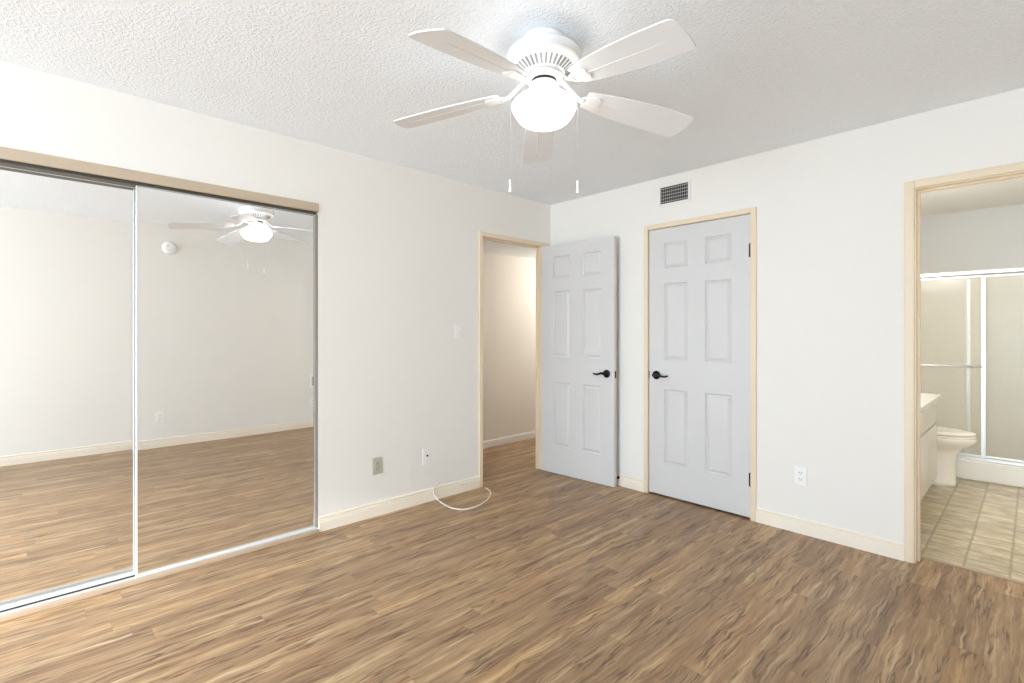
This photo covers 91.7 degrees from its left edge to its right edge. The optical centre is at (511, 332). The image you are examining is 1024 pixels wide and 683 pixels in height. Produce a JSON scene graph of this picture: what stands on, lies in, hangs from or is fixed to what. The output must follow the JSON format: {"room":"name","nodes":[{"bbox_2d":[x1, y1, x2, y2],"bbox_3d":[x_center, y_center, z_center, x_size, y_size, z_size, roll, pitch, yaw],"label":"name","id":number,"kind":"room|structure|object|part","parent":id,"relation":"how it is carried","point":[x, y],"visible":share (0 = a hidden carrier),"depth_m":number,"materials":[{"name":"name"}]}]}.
{"room":"empty bedroom","nodes":[
{"label":"empty bedroom","id":0,"kind":"room"},
{"bbox_2d":[0,61,550,528],"bbox_3d":[-2.436,0.036,2.053,7.835,2.440,0.115,0,0,-44],"label":"wall","id":1,"kind":"structure","parent":0,"point":[398,246],"depth_m":3.33,"materials":[{"name":"paint"}]},
{"bbox_2d":[0,146,318,211],"bbox_3d":[-1.926,-0.782,2.522,1.860,0.052,0.119,0,0,-44],"label":"trim","id":2,"kind":"structure","parent":1,"relation":"attached to","point":[6,153],"depth_m":2.51,"materials":[{"name":"beige paint"}]},
{"bbox_2d":[0,159,315,214],"bbox_3d":[-1.927,-0.753,2.530,1.830,0.023,0.096,0,0,-44],"label":"trim","id":3,"kind":"structure","parent":2,"relation":"attached to","point":[6,163],"depth_m":2.45,"materials":[{"name":"grey metal"}]},
{"bbox_2d":[0,529,318,621],"bbox_3d":[-1.915,1.245,2.523,1.838,0.022,0.131,0,0,-44],"label":"sill","id":4,"kind":"structure","parent":1,"relation":"attached to","point":[85,595],"depth_m":2.50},
{"bbox_2d":[0,575,134,612],"bbox_3d":[-1.939,1.246,2.545,1.823,0.002,0.042,0,0,-44],"label":"track","id":5,"kind":"object","parent":4,"relation":"on","point":[132,575],"visible":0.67,"depth_m":2.36,"materials":[{"name":"grey metal"}]},
{"bbox_2d":[0,529,314,615],"bbox_3d":[-1.923,1.240,2.527,1.823,0.014,0.099,0,0,-44],"label":"track","id":6,"kind":"object","parent":4,"relation":"on","point":[134,577],"visible":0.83,"depth_m":2.40,"materials":[{"name":"silver metal"}]},
{"bbox_2d":[0,166,135,610],"bbox_3d":[-2.263,0.247,2.253,0.940,1.994,0.028,0,0,-44],"label":"door","id":7,"kind":"structure","parent":6,"relation":"on","point":[67,244],"depth_m":2.37,"materials":[{"name":"white mirror"}]},
{"bbox_2d":[135,185,314,577],"bbox_3d":[-1.581,0.247,2.837,0.910,1.994,0.028,0,0,-44],"label":"door","id":8,"kind":"structure","parent":6,"relation":"on","point":[225,290],"depth_m":2.77,"materials":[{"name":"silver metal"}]},
{"bbox_2d":[315,215,317,527],"bbox_3d":[-1.244,0.246,3.150,0.005,1.970,0.058,0,0,-44],"label":"door frame","id":9,"kind":"structure","parent":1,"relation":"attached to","point":[316,216],"depth_m":3.13,"materials":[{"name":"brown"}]},
{"bbox_2d":[372,457,381,474],"bbox_3d":[-0.922,0.915,3.406,0.072,0.116,0.010,0,0,-44],"label":"power outlet","id":10,"kind":"object","parent":1,"relation":"attached to","point":[376,462],"visible":1,"depth_m":3.40,"materials":[{"name":"beige plastic"}]},
{"bbox_2d":[318,475,479,531],"bbox_3d":[-2.705,1.208,1.708,6.729,0.095,0.014,0,0,-44],"label":"baseboard","id":11,"kind":"structure","parent":1,"relation":"attached to","point":[352,515],"depth_m":3.48,"materials":[{"name":"beige paint"}]},
{"bbox_2d":[423,448,430,464],"bbox_3d":[-0.631,0.918,3.684,0.072,0.116,0.019,0,0,-44],"label":"cable jack","id":12,"kind":"object","parent":1,"relation":"attached to","point":[426,452],"visible":1,"depth_m":3.68,"materials":[{"name":"white plastic"}]},
{"bbox_2d":[454,324,461,338],"bbox_3d":[-0.415,-0.006,3.878,0.072,0.116,0.024,0,0,-44],"label":"light switch","id":13,"kind":"object","parent":1,"relation":"attached to","point":[457,327],"visible":1,"depth_m":3.88,"materials":[{"name":"white plastic"}]},
{"bbox_2d":[479,231,549,486],"bbox_3d":[0.000,0.218,4.359,0.845,2.076,0.129,0,0,-44],"label":"door frame","id":14,"kind":"structure","parent":1,"relation":"attached to","point":[487,236],"depth_m":4.48,"materials":[{"name":"beige paint"}]},
{"bbox_2d":[542,236,616,486],"bbox_3d":[0.554,0.237,4.282,0.774,2.028,0.136,0,0,43],"label":"door","id":15,"kind":"structure","parent":14,"relation":"attached to","point":[579,278],"depth_m":4.25,"materials":[{"name":"white paint"}]},
{"bbox_3d":[0.759,0.338,4.039,0.066,0.066,0.042,0,0,43],"label":"handle","id":16,"kind":"part","parent":15,"relation":"part of","materials":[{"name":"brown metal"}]},
{"bbox_2d":[483,251,535,440],"bbox_3d":[-0.464,0.190,5.316,3.750,2.132,0.112,0,0,-44],"label":"wall","id":17,"kind":"structure","parent":0,"point":[509,282],"depth_m":5.65,"materials":[{"name":"white paint"}]},
{"bbox_2d":[483,431,535,448],"bbox_3d":[-0.431,1.217,5.261,3.520,0.078,0.013,0,0,-44],"label":"baseboard","id":18,"kind":"structure","parent":17,"relation":"attached to","point":[524,436],"depth_m":5.62,"materials":[{"name":"white paint"}]},
{"bbox_2d":[483,240,535,258],"bbox_3d":[-0.156,-1.080,4.992,3.750,0.408,1.005,0,0,-44],"label":"ceiling","id":19,"kind":"structure","parent":0,"point":[488,246],"depth_m":5.26,"materials":[{"name":"white paint"}]},
{"bbox_2d":[0,438,1023,682],"bbox_3d":[-0.397,1.306,2.125,11.050,0.100,4.790,0,0,-44],"label":"floor","id":20,"kind":"structure","parent":0,"point":[554,577],"depth_m":2.29,"materials":[{"name":"brown wood"}]},
{"bbox_2d":[433,481,490,509],"bbox_3d":[-0.306,1.190,3.749,0.479,0.135,0.338,0,0,-44],"label":"cable","id":21,"kind":"object","parent":20,"relation":"on","point":[439,481],"visible":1,"depth_m":3.64,"materials":[{"name":"white plastic"}]},
{"bbox_2d":[921,402,936,499],"bbox_3d":[2.685,0.895,3.651,1.420,0.722,0.520,0,0,-44],"label":"vanity cabinet","id":22,"kind":"object","parent":20,"relation":"on","point":[929,416],"visible":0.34,"depth_m":3.64,"materials":[{"name":"beige paint"}]},
{"bbox_3d":[2.858,0.624,3.469,0.461,0.160,0.018,0,0,-44],"label":"drawer","id":23,"kind":"part","parent":22,"relation":"part of","materials":[{"name":"beige paint"}]},
{"bbox_3d":[2.858,0.938,3.469,0.461,0.427,0.018,0,0,-44],"label":"cabinet door","id":24,"kind":"part","parent":22,"relation":"part of","materials":[{"name":"beige paint"}]},
{"bbox_2d":[921,393,940,412],"bbox_3d":[2.697,0.470,3.647,1.463,0.128,0.542,0,0,-44],"label":"countertop","id":25,"kind":"structure","parent":22,"relation":"on","point":[927,400],"depth_m":3.67,"materials":[{"name":"stone"}]},
{"bbox_3d":[3.201,0.938,3.795,0.461,0.427,0.018,0,0,-44],"label":"cabinet door","id":26,"kind":"part","parent":22,"relation":"part of","materials":[{"name":"beige paint"}]},
{"bbox_3d":[3.201,0.624,3.795,0.461,0.160,0.018,0,0,-44],"label":"drawer","id":27,"kind":"part","parent":22,"relation":"part of","materials":[{"name":"beige paint"}]},
{"bbox_2d":[932,426,976,486],"bbox_3d":[3.468,0.881,4.242,0.400,0.750,0.735,0,0,-44],"label":"toilet","id":28,"kind":"object","parent":20,"relation":"on","point":[950,441],"visible":0.42,"depth_m":4.04,"materials":[{"name":"beige ceramic"}]},
{"bbox_3d":[3.538,0.845,4.168,0.354,0.018,0.528,0,0,-44],"label":"seat","id":29,"kind":"part","parent":28,"relation":"part of","materials":[{"name":"beige ceramic"}]},
{"bbox_3d":[3.538,0.819,4.168,0.352,0.026,0.524,0,0,-44],"label":"lid","id":30,"kind":"part","parent":28,"relation":"part of","materials":[{"name":"beige ceramic"}]},
{"bbox_2d":[921,555,1023,583],"bbox_3d":[2.486,1.253,2.564,0.028,0.006,0.598,0,0,-44],"label":"trim","id":31,"kind":"structure","parent":20,"relation":"on","point":[923,557],"depth_m":2.61,"materials":[{"name":"beige wood"}]},
{"bbox_2d":[955,458,1023,487],"bbox_3d":[4.247,1.171,4.448,0.813,0.170,1.516,0,0,-44],"label":"shower pan","id":32,"kind":"object","parent":20,"relation":"on","point":[990,472],"visible":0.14,"depth_m":4.14,"materials":[{"name":"white"}]},
{"bbox_2d":[921,267,1023,466],"bbox_3d":[3.988,0.279,4.202,0.060,1.614,1.490,0,0,-44],"label":"shower enclosure","id":33,"kind":"object","parent":32,"relation":"on","point":[1017,269],"visible":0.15,"depth_m":4.19,"materials":[{"name":"white metal"}]},
{"bbox_2d":[921,273,1023,459],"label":"shower door","id":34,"kind":"structure","parent":33,"relation":"attached to","point":[983,277],"depth_m":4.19,"materials":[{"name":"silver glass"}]},
{"bbox_3d":[3.734,-0.474,4.450,0.016,0.016,0.678,0,0,-44],"label":"rail","id":35,"kind":"part","parent":34,"relation":"part of","materials":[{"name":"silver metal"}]},
{"bbox_3d":[3.734,1.049,4.450,0.016,0.016,0.678,0,0,-44],"label":"rail","id":36,"kind":"part","parent":34,"relation":"part of","materials":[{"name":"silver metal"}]},
{"bbox_3d":[3.988,-0.509,4.202,0.060,0.038,1.490,0,0,-44],"label":"rail","id":37,"kind":"part","parent":33,"relation":"part of","materials":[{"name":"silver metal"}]},
{"bbox_2d":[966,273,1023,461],"bbox_3d":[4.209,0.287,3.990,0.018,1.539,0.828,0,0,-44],"label":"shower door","id":38,"kind":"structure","parent":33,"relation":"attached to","point":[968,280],"depth_m":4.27,"materials":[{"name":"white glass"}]},
{"bbox_3d":[4.208,1.049,3.992,0.016,0.016,0.772,0,0,-44],"label":"rail","id":39,"kind":"part","parent":38,"relation":"part of","materials":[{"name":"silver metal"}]},
{"bbox_3d":[4.208,-0.474,3.992,0.016,0.016,0.772,0,0,-44],"label":"rail","id":40,"kind":"part","parent":38,"relation":"part of","materials":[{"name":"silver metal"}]},
{"bbox_2d":[0,0,1023,216],"bbox_3d":[-0.029,-1.234,1.796,10.970,0.100,3.805,0,0,-44],"label":"ceiling","id":41,"kind":"structure","parent":0,"point":[760,76],"depth_m":2.25,"materials":[{"name":"white paint"}]},
{"bbox_2d":[393,19,695,193],"bbox_3d":[0.127,-0.873,1.978,1.280,0.622,1.276,0,0,-44],"label":"ceiling fan","id":42,"kind":"object","parent":41,"relation":"hanging from","point":[544,57],"visible":1,"depth_m":1.92,"materials":[{"name":"white metal"}]},
{"bbox_3d":[-0.277,-0.946,2.144,0.485,0.073,0.156,0,0,18],"label":"fan blade","id":43,"kind":"part","parent":42,"relation":"part of","materials":[{"name":"white wood"}]},
{"bbox_3d":[-0.124,-0.926,1.667,0.157,0.082,0.484,0,2,35],"label":"fan blade","id":44,"kind":"part","parent":42,"relation":"part of","materials":[{"name":"white wood"}]},
{"bbox_3d":[-0.007,-0.593,2.010,0.015,0.051,0.015,0,0,-44],"label":"chain pull","id":45,"kind":"part","parent":42,"relation":"part of","materials":[{"name":"white ceramic"}]},
{"bbox_3d":[0.132,-0.939,2.437,0.157,0.082,0.484,0,0,-1],"label":"fan blade","id":46,"kind":"part","parent":42,"relation":"part of","materials":[{"name":"white wood"}]},
{"bbox_3d":[0.129,-0.904,2.010,0.260,0.130,0.260,0,0,-44],"label":"light globe","id":47,"kind":"part","parent":42,"relation":"part of","materials":[{"name":"white glass"}]},
{"bbox_3d":[0.266,-0.588,2.010,0.015,0.051,0.015,0,0,-44],"label":"chain pull","id":48,"kind":"part","parent":42,"relation":"part of","materials":[{"name":"white ceramic"}]},
{"bbox_3d":[0.377,-0.923,1.663,0.157,0.082,0.484,0,2,-37],"label":"fan blade","id":49,"kind":"part","parent":42,"relation":"part of","materials":[{"name":"white wood"}]},
{"bbox_3d":[0.536,-0.938,2.139,0.484,0.082,0.157,0,0,-19],"label":"fan blade","id":50,"kind":"part","parent":42,"relation":"part of","materials":[{"name":"white wood"}]},
{"bbox_2d":[551,88,1023,542],"bbox_3d":[1.621,0.036,3.388,0.115,2.440,3.540,0,0,-44],"label":"wall","id":51,"kind":"structure","parent":0,"point":[831,209],"depth_m":3.01,"materials":[{"name":"paint"}]},
{"bbox_2d":[617,473,643,491],"bbox_3d":[0.697,1.208,4.267,0.014,0.095,0.992,0,0,-44],"label":"baseboard","id":52,"kind":"structure","parent":51,"relation":"attached to","point":[626,481],"depth_m":3.99,"materials":[{"name":"beige paint"}]},
{"bbox_2d":[658,179,690,206],"bbox_3d":[1.214,-1.041,3.726,0.008,0.161,0.259,0,0,-44],"label":"air vent","id":53,"kind":"object","parent":51,"relation":"in","point":[677,192],"visible":1,"depth_m":3.72,"materials":[{"name":"metal"}]},
{"bbox_2d":[649,214,749,516],"bbox_3d":[1.335,0.225,3.599,0.086,2.036,0.782,0,0,-44],"label":"door","id":54,"kind":"structure","parent":51,"relation":"in","point":[699,273],"depth_m":3.58,"materials":[{"name":"white paint"}]},
{"bbox_3d":[1.101,0.330,3.826,0.042,0.066,0.066,0,0,-44],"label":"handle","id":55,"kind":"part","parent":54,"relation":"part of","materials":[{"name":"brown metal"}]},
{"bbox_3d":[1.123,0.330,3.776,0.126,0.028,0.015,0,0,43],"label":"lever","id":56,"kind":"part","parent":54,"relation":"part of","materials":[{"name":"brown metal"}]},
{"bbox_2d":[644,207,756,521],"bbox_3d":[1.371,0.212,3.641,0.129,2.088,0.844,0,0,-44],"label":"door frame","id":57,"kind":"structure","parent":51,"relation":"attached to","point":[752,211],"depth_m":3.32,"materials":[{"name":"beige paint"}]},
{"bbox_2d":[794,465,806,485],"bbox_3d":[1.803,0.896,3.105,0.010,0.116,0.072,0,0,-44],"label":"power outlet","id":58,"kind":"object","parent":51,"relation":"attached to","point":[800,473],"visible":1,"depth_m":3.10,"materials":[{"name":"white plastic"}]},
{"bbox_2d":[797,476,803,481],"bbox_3d":[1.801,0.915,3.103,0.003,0.028,0.034,0,0,-44],"label":"socket","id":59,"kind":"object","parent":58,"relation":"attached to","point":[799,478],"depth_m":3.10,"materials":[{"name":"grey plastic"}]},
{"bbox_2d":[797,470,803,474],"bbox_3d":[1.801,0.876,3.103,0.003,0.028,0.034,0,0,-44],"label":"socket","id":60,"kind":"object","parent":58,"relation":"attached to","point":[799,472],"depth_m":3.10,"materials":[{"name":"grey plastic"}]},
{"bbox_2d":[756,507,904,560],"bbox_3d":[1.888,1.208,3.013,0.014,0.095,0.780,0,0,-44],"label":"baseboard","id":61,"kind":"structure","parent":51,"relation":"attached to","point":[854,539],"depth_m":2.97,"materials":[{"name":"beige paint"}]},
{"bbox_2d":[905,161,1023,563],"bbox_3d":[2.438,0.216,2.518,0.129,2.080,0.694,0,0,-44],"label":"door frame","id":62,"kind":"structure","parent":51,"relation":"attached to","point":[913,189],"depth_m":2.70,"materials":[{"name":"beige paint"}]},
{"bbox_2d":[921,203,1023,278],"bbox_3d":[3.522,0.036,3.746,3.135,2.440,1.740,0,0,-44],"label":"wall","id":63,"kind":"structure","parent":0,"point":[987,238],"depth_m":4.81,"materials":[{"name":"white paint"}]}
]}

